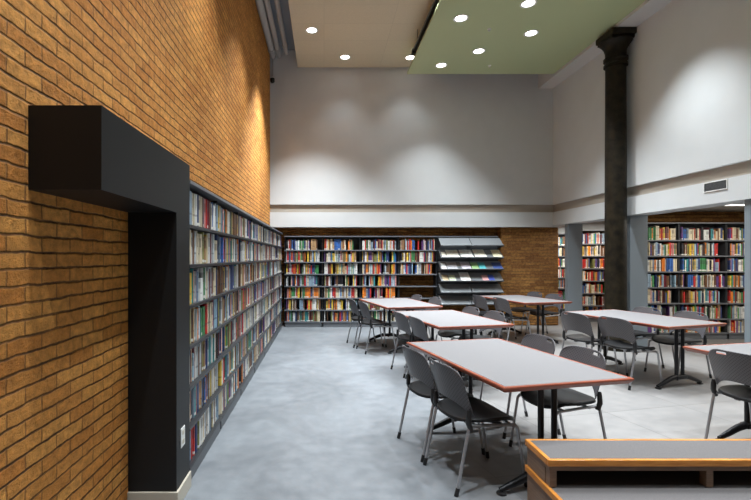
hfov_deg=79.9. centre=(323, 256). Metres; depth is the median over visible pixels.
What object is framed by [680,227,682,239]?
book
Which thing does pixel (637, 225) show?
pier
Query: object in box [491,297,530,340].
chair
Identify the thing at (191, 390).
book
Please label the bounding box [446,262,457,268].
magazine
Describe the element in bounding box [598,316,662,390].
chair
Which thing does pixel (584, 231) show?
bookcase
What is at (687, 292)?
book
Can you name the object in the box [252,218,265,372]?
bookcase
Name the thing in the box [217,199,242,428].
bookcase
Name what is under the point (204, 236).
book
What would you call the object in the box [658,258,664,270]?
book
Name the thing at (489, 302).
shelf
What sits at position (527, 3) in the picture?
diffuser
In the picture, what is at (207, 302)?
book
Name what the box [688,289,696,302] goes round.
book
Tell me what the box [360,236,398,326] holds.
bookcase
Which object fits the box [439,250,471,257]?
shelf
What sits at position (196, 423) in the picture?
book
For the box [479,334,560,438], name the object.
chair
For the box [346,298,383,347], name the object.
chair
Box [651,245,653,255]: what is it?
book
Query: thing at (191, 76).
wall
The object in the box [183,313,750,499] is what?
floor
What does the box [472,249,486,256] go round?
magazine
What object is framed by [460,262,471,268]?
magazine
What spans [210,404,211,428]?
book
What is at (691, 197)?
trim
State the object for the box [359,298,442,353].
table
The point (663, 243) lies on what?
book
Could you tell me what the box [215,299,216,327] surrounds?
book
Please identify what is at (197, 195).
book
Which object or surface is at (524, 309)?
chair
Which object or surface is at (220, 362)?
book
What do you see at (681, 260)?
book
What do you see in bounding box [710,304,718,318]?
book
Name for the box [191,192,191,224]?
book
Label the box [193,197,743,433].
books
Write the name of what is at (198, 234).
book
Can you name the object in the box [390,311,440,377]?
chair
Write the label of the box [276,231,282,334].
bookcase
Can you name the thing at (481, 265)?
magazine
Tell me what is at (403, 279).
wall
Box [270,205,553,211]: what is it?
trim
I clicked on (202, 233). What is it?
book
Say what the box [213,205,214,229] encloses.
book
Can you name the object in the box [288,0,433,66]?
ceiling panel
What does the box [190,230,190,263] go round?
book
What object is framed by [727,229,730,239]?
book
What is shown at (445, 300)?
shelf
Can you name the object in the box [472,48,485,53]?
recessed light
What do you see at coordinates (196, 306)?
book
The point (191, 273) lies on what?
book
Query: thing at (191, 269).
book
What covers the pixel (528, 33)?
diffuser
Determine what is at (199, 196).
book
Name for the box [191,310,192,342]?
book
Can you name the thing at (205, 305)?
book
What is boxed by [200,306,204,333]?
book
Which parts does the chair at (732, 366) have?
leg, backrest, seat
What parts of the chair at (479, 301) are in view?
backrest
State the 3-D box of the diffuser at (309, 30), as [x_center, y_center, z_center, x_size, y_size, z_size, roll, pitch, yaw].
[-0.220,-4.087,8.020,0.172,0.004,0.172,0,0,0]
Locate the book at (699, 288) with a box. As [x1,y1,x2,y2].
[699,288,706,302]
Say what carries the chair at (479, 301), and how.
on the floor
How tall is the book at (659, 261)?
0.208 m
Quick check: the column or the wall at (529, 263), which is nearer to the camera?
the column
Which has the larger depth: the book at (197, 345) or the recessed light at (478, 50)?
the recessed light at (478, 50)
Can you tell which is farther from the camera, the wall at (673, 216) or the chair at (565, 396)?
the wall at (673, 216)
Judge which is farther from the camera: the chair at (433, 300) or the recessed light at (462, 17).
the chair at (433, 300)
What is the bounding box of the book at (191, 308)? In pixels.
[191,308,193,341]
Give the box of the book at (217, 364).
[216,364,217,388]
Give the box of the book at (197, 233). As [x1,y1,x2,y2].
[197,233,197,263]
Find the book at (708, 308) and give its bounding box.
[707,307,709,318]
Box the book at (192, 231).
[191,230,193,263]
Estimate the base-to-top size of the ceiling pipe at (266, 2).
0.202 m
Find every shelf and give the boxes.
[438,238,471,245]
[438,261,471,269]
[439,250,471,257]
[439,273,472,281]
[439,284,471,292]
[439,296,471,304]
[469,238,503,245]
[469,261,503,269]
[469,273,503,281]
[469,284,503,292]
[469,296,493,304]
[471,250,503,257]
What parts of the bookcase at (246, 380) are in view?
panel, kick plate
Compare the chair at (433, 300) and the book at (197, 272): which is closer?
the book at (197, 272)
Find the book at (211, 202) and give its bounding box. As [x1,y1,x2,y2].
[211,202,212,229]
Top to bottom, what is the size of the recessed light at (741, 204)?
0.036 m
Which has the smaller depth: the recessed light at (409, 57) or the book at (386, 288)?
the recessed light at (409, 57)
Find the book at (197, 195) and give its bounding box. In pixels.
[197,195,198,225]
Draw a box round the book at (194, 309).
[194,309,194,341]
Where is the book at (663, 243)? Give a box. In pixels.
[663,243,670,255]
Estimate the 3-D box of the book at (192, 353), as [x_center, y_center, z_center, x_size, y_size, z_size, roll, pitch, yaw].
[-0.978,0.763,3.087,0.147,0.191,0.022,0,0,0]
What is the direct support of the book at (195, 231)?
on the bookcase at (196, 460)
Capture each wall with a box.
[0,0,269,499]
[270,50,552,204]
[274,228,496,323]
[497,227,557,324]
[553,0,750,204]
[558,228,564,232]
[583,221,604,229]
[648,212,743,335]
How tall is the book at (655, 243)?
0.243 m
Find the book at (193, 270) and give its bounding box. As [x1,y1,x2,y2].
[193,270,193,302]
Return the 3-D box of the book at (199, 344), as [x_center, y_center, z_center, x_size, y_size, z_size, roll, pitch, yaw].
[-0.997,0.743,3.273,0.180,0.233,0.041,0,0,0]
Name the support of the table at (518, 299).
on the floor
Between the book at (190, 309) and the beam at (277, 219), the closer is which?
the book at (190, 309)
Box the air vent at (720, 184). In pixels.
[703,179,727,192]
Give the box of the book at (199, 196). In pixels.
[199,196,199,226]
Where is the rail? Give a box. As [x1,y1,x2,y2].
[411,0,438,54]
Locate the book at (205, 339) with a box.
[205,339,205,368]
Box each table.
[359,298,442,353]
[392,310,513,380]
[406,338,633,496]
[483,295,571,343]
[565,309,726,388]
[683,343,750,438]
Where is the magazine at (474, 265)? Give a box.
[470,262,478,268]
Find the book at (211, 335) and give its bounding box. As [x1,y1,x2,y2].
[211,335,212,362]
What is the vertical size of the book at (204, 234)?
0.231 m
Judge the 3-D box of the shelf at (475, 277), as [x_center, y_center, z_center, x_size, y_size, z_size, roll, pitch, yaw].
[3.435,0.424,9.409,0.648,0.178,0.253,0,0,0]
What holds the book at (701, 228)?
on the bookcase at (721, 256)
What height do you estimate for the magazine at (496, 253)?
0.162 m
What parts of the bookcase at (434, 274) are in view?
panel, shelf, panel, panel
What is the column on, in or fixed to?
on the floor
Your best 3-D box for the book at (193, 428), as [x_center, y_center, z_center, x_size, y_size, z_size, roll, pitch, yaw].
[-0.986,1.271,3.098,0.168,0.217,0.018,0,0,0]
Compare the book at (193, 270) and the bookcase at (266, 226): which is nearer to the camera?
the book at (193, 270)
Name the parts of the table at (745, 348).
edge trim, post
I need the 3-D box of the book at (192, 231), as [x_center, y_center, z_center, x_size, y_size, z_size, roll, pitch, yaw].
[-0.969,-0.068,3.088,0.131,0.235,0.022,0,0,0]
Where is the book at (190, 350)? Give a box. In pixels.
[190,350,190,382]
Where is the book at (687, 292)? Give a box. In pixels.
[682,290,690,302]
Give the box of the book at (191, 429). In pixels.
[191,429,191,458]
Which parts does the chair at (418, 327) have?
backrest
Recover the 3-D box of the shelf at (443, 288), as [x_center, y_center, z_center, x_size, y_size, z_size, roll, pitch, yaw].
[2.775,0.664,9.409,0.648,0.178,0.253,0,0,0]
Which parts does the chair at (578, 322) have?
backrest, seat, leg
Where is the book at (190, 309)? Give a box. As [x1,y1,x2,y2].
[190,309,190,343]
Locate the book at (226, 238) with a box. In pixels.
[226,238,227,261]
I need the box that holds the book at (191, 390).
[190,390,191,419]
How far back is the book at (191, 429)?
3.04 m
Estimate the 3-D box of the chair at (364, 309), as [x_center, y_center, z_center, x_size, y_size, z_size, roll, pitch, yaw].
[0.829,1.103,7.132,0.550,0.800,0.468,0,0,-14]
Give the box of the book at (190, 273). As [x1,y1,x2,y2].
[190,273,190,303]
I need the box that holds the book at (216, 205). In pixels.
[216,205,217,230]
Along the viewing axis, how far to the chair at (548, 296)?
8.45 m
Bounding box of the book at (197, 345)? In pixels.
[197,345,197,376]
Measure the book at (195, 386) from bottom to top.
0.217 m
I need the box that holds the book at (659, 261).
[658,260,660,270]
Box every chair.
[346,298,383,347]
[356,301,396,353]
[387,294,421,340]
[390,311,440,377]
[397,345,484,462]
[405,297,442,341]
[405,316,443,378]
[423,358,526,496]
[435,306,478,365]
[452,311,504,368]
[472,295,508,338]
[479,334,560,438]
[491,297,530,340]
[508,291,541,333]
[509,346,606,446]
[525,294,565,336]
[561,311,618,373]
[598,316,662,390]
[606,307,664,367]
[644,311,711,380]
[704,349,750,438]
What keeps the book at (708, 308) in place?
on the bookcase at (721, 256)
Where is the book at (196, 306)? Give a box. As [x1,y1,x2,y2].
[196,306,198,338]
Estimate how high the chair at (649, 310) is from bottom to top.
0.800 m
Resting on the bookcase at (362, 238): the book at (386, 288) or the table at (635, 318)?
the book at (386, 288)
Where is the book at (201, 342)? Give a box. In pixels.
[201,342,201,371]
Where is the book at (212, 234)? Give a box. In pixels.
[212,234,213,262]
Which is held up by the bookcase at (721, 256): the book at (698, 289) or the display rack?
the book at (698, 289)
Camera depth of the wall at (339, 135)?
9.64 m
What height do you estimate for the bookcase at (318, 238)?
1.950 m
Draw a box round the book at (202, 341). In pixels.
[202,341,202,370]
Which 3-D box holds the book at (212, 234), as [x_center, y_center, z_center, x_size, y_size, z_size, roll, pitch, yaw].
[-0.979,-0.068,3.616,0.160,0.235,0.026,0,0,0]
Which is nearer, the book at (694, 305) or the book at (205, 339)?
the book at (205, 339)
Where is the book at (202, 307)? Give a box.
[202,307,203,335]
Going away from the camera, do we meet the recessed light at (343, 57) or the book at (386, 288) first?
the recessed light at (343, 57)
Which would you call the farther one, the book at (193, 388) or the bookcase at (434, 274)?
the bookcase at (434, 274)
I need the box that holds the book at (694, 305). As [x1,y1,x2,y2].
[686,304,695,311]
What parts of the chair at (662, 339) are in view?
leg, seat, leg, backrest, rail, leg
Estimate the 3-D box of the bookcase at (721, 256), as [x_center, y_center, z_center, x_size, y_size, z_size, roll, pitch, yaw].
[6.934,0.435,8.241,0.867,2.130,0.289,0,0,0]
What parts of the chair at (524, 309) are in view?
seat, backrest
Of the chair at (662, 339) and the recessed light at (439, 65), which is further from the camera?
the recessed light at (439, 65)
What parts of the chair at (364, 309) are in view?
backrest, leg, seat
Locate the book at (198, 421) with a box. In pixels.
[197,421,198,448]
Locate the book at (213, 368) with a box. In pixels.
[212,368,213,393]
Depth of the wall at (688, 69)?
6.37 m
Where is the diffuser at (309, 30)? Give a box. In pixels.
[307,28,316,32]
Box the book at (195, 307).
[195,307,197,339]
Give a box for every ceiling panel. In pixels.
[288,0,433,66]
[407,0,645,73]
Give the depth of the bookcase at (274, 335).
8.07 m
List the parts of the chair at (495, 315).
seat, backrest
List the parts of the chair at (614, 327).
backrest, leg, seat, leg, leg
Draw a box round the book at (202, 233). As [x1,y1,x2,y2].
[197,232,203,263]
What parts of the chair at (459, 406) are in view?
leg, backrest, leg, seat, leg, rail, leg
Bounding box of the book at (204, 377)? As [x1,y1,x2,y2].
[204,377,205,403]
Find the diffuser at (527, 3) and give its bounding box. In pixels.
[522,0,534,6]
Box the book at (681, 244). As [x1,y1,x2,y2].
[680,243,683,255]
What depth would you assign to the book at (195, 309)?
3.14 m
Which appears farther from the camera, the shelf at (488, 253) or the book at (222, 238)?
the shelf at (488, 253)
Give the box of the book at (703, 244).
[698,243,704,255]
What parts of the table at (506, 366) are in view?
post, edge trim, post, post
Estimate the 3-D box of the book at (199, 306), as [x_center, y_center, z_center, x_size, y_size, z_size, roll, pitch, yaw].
[-0.999,0.474,3.220,0.193,0.230,0.030,0,0,0]
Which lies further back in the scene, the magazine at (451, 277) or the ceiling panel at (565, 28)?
the magazine at (451, 277)
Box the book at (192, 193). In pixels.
[192,193,192,224]
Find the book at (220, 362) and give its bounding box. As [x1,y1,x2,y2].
[218,360,221,385]
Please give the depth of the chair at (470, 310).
6.21 m
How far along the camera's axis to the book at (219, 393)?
3.89 m
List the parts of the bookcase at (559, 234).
panel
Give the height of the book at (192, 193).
0.226 m
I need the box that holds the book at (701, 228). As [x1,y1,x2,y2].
[697,227,702,239]
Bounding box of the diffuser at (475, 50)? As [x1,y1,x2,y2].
[474,49,483,52]
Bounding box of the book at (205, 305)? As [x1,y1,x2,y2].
[199,304,206,333]
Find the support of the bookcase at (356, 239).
on the floor
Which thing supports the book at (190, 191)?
on the bookcase at (196, 460)
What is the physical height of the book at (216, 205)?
0.223 m
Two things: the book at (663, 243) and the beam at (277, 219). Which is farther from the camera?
the beam at (277, 219)
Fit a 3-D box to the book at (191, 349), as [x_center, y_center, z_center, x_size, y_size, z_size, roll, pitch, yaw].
[-1.004,0.747,3.056,0.184,0.225,0.038,0,0,0]
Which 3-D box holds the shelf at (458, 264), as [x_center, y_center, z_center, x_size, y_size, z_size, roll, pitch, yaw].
[2.775,0.179,9.409,0.648,0.178,0.253,0,0,0]
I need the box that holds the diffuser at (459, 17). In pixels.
[455,15,466,20]
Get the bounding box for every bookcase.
[190,180,222,478]
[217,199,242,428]
[238,211,255,394]
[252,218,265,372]
[262,224,272,356]
[270,228,277,342]
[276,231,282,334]
[284,236,321,326]
[323,236,360,326]
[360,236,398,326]
[398,236,436,326]
[558,233,564,312]
[583,230,603,321]
[648,222,680,338]
[679,222,728,338]
[726,222,743,338]
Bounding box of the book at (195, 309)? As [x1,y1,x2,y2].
[195,309,196,340]
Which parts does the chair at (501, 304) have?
backrest, seat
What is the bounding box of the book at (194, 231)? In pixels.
[194,231,195,263]
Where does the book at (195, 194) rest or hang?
on the bookcase at (196, 460)
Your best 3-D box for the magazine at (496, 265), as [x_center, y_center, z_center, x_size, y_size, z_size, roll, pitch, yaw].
[3.651,0.185,9.391,0.194,0.135,0.182,0,0,0]
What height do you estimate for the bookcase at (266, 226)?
2.005 m
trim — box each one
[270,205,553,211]
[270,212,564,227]
[553,174,750,225]
[554,160,750,211]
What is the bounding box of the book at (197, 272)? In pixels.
[197,272,197,301]
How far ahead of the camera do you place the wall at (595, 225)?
10.66 m
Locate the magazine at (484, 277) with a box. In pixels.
[481,275,488,279]
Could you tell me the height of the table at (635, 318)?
0.740 m
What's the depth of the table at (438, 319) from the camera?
5.33 m
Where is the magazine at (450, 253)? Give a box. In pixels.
[445,250,459,256]
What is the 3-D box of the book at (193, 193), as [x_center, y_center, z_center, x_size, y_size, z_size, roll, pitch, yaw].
[-0.985,-0.329,3.095,0.166,0.226,0.026,0,0,0]
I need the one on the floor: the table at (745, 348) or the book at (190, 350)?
the table at (745, 348)
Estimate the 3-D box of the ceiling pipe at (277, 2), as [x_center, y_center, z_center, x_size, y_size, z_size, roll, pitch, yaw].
[-0.800,-4.382,3.225,0.112,0.196,12.450,0,0,0]
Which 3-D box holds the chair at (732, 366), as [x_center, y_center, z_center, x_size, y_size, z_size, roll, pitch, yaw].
[3.300,1.103,3.360,0.550,0.800,0.468,0,0,-13]
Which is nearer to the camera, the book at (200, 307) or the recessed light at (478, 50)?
the book at (200, 307)
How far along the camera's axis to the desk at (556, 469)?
2.36 m
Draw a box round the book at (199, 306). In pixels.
[199,306,199,337]
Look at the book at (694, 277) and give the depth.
8.12 m
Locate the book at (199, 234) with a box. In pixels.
[199,234,200,263]
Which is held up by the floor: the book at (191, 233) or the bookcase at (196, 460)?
the bookcase at (196, 460)
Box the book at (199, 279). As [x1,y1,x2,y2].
[198,278,200,300]
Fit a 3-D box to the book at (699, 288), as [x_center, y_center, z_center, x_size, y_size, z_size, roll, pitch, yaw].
[6.987,0.710,8.196,0.033,0.258,0.136,0,0,0]
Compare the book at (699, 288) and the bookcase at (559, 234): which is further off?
the bookcase at (559, 234)
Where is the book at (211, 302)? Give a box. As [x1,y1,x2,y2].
[211,302,212,330]
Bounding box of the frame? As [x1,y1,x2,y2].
[28,105,190,499]
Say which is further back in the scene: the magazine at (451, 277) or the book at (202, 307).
the magazine at (451, 277)
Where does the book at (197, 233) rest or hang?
on the bookcase at (196, 460)
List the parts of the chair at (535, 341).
leg, leg, leg, backrest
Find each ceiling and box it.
[263,0,294,49]
[679,206,743,211]
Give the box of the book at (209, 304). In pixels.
[208,303,210,331]
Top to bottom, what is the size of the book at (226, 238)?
0.230 m
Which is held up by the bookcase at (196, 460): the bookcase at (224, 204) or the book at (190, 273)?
the book at (190, 273)
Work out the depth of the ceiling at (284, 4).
8.54 m
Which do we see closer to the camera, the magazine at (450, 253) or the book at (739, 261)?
the book at (739, 261)
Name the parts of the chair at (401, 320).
leg, backrest, seat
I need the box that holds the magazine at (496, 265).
[491,262,502,268]
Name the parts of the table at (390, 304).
post, post, edge trim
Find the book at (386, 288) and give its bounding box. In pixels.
[385,287,387,297]
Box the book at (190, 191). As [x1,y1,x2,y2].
[190,191,190,223]
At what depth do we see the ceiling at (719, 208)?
8.06 m
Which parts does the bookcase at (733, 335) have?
panel, panel, panel, kick plate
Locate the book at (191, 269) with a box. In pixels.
[190,268,192,302]
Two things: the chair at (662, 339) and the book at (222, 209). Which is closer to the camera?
the book at (222, 209)
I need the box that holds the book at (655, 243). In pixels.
[650,242,657,255]
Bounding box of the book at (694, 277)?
[693,276,695,286]
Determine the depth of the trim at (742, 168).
6.33 m
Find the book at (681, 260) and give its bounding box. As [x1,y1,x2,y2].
[680,259,683,270]
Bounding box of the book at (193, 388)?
[192,388,193,417]
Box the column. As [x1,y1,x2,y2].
[596,27,636,351]
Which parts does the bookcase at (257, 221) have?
panel, kick plate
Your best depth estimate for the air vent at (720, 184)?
5.63 m
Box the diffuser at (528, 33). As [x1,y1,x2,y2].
[525,31,536,35]
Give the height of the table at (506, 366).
0.740 m
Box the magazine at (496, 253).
[490,250,501,256]
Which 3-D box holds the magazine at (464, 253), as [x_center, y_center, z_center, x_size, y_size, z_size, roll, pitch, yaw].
[3.003,-0.073,9.409,0.255,0.162,0.219,0,0,0]
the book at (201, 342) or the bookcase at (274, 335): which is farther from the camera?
the bookcase at (274, 335)
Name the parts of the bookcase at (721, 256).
panel, panel, shelf, panel, kick plate, panel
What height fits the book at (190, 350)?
0.225 m
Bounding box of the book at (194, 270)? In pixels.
[194,270,196,301]
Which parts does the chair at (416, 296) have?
backrest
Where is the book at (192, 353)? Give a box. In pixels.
[192,353,193,380]
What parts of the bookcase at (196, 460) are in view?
kick plate, panel, panel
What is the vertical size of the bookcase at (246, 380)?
2.005 m
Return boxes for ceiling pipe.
[255,0,275,58]
[264,0,280,57]
[274,0,287,54]
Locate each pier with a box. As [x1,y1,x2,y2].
[565,224,582,311]
[627,215,647,346]
[744,199,750,342]
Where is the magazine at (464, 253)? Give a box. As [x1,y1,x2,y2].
[459,250,473,256]
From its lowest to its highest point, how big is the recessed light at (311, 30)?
0.009 m
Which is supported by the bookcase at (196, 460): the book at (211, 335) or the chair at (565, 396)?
the book at (211, 335)
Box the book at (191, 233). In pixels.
[191,233,191,263]
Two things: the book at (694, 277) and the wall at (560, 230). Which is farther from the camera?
the wall at (560, 230)
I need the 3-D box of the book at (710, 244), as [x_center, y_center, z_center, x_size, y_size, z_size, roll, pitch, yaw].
[7.070,-0.137,8.207,0.041,0.222,0.154,0,0,0]
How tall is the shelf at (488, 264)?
0.178 m
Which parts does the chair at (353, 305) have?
backrest, seat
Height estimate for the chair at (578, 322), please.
0.800 m
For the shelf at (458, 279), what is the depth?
9.37 m
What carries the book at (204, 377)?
on the bookcase at (196, 460)
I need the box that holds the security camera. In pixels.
[270,59,274,82]
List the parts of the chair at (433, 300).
backrest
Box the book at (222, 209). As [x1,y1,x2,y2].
[222,209,223,232]
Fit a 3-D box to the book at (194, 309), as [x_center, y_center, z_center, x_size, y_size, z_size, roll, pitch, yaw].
[-0.988,0.475,3.100,0.170,0.227,0.019,0,0,0]
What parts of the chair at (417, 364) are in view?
leg, backrest, leg, seat, leg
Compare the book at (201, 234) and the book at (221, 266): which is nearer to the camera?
the book at (201, 234)
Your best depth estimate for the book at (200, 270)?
3.33 m
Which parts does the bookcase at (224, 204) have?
panel, kick plate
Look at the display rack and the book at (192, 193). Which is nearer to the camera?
the book at (192, 193)
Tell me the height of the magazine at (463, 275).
0.168 m
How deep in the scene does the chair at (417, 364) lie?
3.38 m
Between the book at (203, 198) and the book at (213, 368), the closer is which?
the book at (203, 198)
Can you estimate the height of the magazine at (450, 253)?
0.162 m
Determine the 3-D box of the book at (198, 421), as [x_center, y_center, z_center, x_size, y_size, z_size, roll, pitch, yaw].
[-0.972,1.281,3.207,0.144,0.196,0.019,0,0,0]
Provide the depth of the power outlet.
2.75 m
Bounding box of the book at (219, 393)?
[218,393,219,414]
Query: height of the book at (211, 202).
0.227 m
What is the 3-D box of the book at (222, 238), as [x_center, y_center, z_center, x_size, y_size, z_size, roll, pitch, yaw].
[-0.978,-0.063,3.993,0.149,0.224,0.034,0,0,0]
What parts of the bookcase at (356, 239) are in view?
kick plate, panel, panel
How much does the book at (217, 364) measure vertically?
0.216 m
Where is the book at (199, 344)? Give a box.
[198,343,200,373]
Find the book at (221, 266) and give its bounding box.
[221,266,222,292]
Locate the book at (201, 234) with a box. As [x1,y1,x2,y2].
[201,234,201,263]
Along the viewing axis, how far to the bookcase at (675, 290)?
8.16 m
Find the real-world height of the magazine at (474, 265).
0.135 m
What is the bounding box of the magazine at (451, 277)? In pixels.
[448,275,455,279]
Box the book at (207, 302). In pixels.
[204,302,207,332]
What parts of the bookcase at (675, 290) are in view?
panel, panel, panel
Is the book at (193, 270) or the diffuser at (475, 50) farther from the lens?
the diffuser at (475, 50)
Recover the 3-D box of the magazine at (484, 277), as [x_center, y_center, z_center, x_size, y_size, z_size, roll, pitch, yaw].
[3.392,0.440,9.377,0.123,0.116,0.155,0,0,0]
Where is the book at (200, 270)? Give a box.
[198,268,202,277]
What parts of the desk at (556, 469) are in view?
panel, panel, post, post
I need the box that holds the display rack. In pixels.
[436,236,503,306]
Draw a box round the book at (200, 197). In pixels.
[200,197,201,226]
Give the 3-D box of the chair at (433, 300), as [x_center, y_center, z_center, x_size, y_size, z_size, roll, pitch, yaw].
[1.739,1.103,7.755,0.550,0.800,0.468,0,0,-13]
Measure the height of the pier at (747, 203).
2.180 m
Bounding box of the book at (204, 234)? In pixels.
[204,234,207,262]
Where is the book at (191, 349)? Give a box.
[191,349,191,381]
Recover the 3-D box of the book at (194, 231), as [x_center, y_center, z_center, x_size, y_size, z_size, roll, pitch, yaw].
[-0.974,-0.065,3.120,0.147,0.228,0.041,0,0,0]
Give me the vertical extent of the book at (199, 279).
0.163 m
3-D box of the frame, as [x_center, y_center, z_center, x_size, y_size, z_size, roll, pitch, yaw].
[-1.019,0.450,2.337,0.302,2.100,1.155,0,0,0]
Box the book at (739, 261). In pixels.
[738,260,740,270]
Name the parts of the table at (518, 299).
edge trim, post, post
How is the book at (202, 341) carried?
on the bookcase at (196, 460)
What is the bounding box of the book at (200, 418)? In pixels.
[199,418,200,445]
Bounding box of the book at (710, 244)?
[708,243,711,255]
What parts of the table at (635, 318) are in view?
post, post, edge trim, post, post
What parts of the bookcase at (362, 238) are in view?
panel, kick plate, panel, panel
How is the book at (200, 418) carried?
on the bookcase at (196, 460)
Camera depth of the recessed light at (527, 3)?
6.49 m
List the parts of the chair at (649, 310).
seat, backrest, leg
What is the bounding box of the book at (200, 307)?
[200,307,201,335]
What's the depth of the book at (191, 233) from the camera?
3.05 m
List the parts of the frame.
baseboard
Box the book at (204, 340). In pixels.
[203,340,204,370]
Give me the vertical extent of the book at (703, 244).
0.226 m
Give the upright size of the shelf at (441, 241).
0.178 m
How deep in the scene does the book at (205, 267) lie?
3.39 m
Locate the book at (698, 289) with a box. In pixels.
[697,288,704,302]
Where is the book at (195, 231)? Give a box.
[195,231,196,263]
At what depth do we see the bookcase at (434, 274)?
9.59 m
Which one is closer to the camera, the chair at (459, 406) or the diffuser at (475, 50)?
the chair at (459, 406)
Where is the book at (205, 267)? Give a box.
[205,267,205,298]
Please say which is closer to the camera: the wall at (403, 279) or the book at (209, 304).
the book at (209, 304)
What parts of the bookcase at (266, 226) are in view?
panel, kick plate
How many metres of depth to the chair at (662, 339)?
5.66 m
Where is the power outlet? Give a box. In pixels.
[181,425,184,447]
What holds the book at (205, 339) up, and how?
on the bookcase at (196, 460)
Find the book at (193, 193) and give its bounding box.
[193,193,194,224]
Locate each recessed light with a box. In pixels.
[305,27,317,33]
[339,54,350,59]
[405,55,414,59]
[435,63,446,67]
[453,14,468,21]
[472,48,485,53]
[520,0,536,7]
[523,29,538,36]
[725,203,743,205]
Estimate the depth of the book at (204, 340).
3.37 m
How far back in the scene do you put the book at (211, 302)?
3.56 m
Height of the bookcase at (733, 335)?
2.130 m
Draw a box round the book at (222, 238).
[221,237,223,262]
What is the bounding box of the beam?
[538,0,672,88]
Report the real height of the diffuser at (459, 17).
0.004 m
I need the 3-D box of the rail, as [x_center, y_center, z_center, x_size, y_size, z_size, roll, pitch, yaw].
[1.677,-3.940,5.680,0.075,0.300,5.360,0,0,0]
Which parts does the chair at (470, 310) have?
seat, backrest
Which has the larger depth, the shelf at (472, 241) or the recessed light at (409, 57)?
the shelf at (472, 241)
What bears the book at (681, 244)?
on the bookcase at (721, 256)
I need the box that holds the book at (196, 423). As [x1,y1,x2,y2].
[195,423,196,452]
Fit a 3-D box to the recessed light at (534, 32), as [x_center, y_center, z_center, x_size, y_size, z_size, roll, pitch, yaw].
[3.420,-3.695,7.350,0.230,0.009,0.230,0,0,0]
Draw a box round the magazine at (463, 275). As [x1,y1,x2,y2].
[458,272,470,279]
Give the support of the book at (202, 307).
on the bookcase at (196, 460)
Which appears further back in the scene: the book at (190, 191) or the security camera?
the security camera
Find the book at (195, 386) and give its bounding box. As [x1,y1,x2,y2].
[194,386,195,416]
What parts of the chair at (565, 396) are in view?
leg, seat, leg, rail, backrest, leg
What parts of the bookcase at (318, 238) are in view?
panel, panel, kick plate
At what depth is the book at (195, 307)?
3.16 m
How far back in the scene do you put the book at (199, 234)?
3.26 m
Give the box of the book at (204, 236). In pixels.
[204,236,205,262]
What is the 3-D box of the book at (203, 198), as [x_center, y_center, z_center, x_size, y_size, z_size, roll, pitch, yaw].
[-0.982,-0.329,3.354,0.151,0.227,0.040,0,0,0]
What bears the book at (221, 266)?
on the bookcase at (224, 204)
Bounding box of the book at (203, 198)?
[203,198,203,227]
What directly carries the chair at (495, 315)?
on the floor
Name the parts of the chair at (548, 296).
seat, backrest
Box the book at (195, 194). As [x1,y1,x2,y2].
[195,194,196,225]
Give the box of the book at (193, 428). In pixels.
[192,426,194,455]
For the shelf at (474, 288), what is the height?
0.178 m
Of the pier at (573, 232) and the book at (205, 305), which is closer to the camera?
the book at (205, 305)
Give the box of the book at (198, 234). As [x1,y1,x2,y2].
[198,234,198,263]
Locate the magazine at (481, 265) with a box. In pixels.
[477,262,486,268]
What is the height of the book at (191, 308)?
0.240 m
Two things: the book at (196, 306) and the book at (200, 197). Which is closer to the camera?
the book at (196, 306)
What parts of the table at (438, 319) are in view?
post, edge trim, post, post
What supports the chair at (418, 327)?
on the floor
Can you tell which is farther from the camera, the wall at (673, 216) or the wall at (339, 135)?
the wall at (339, 135)
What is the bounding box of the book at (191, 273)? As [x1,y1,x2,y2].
[191,273,191,303]
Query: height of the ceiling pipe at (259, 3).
0.221 m
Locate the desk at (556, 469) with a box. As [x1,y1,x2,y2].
[525,439,750,499]
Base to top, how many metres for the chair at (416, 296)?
0.800 m

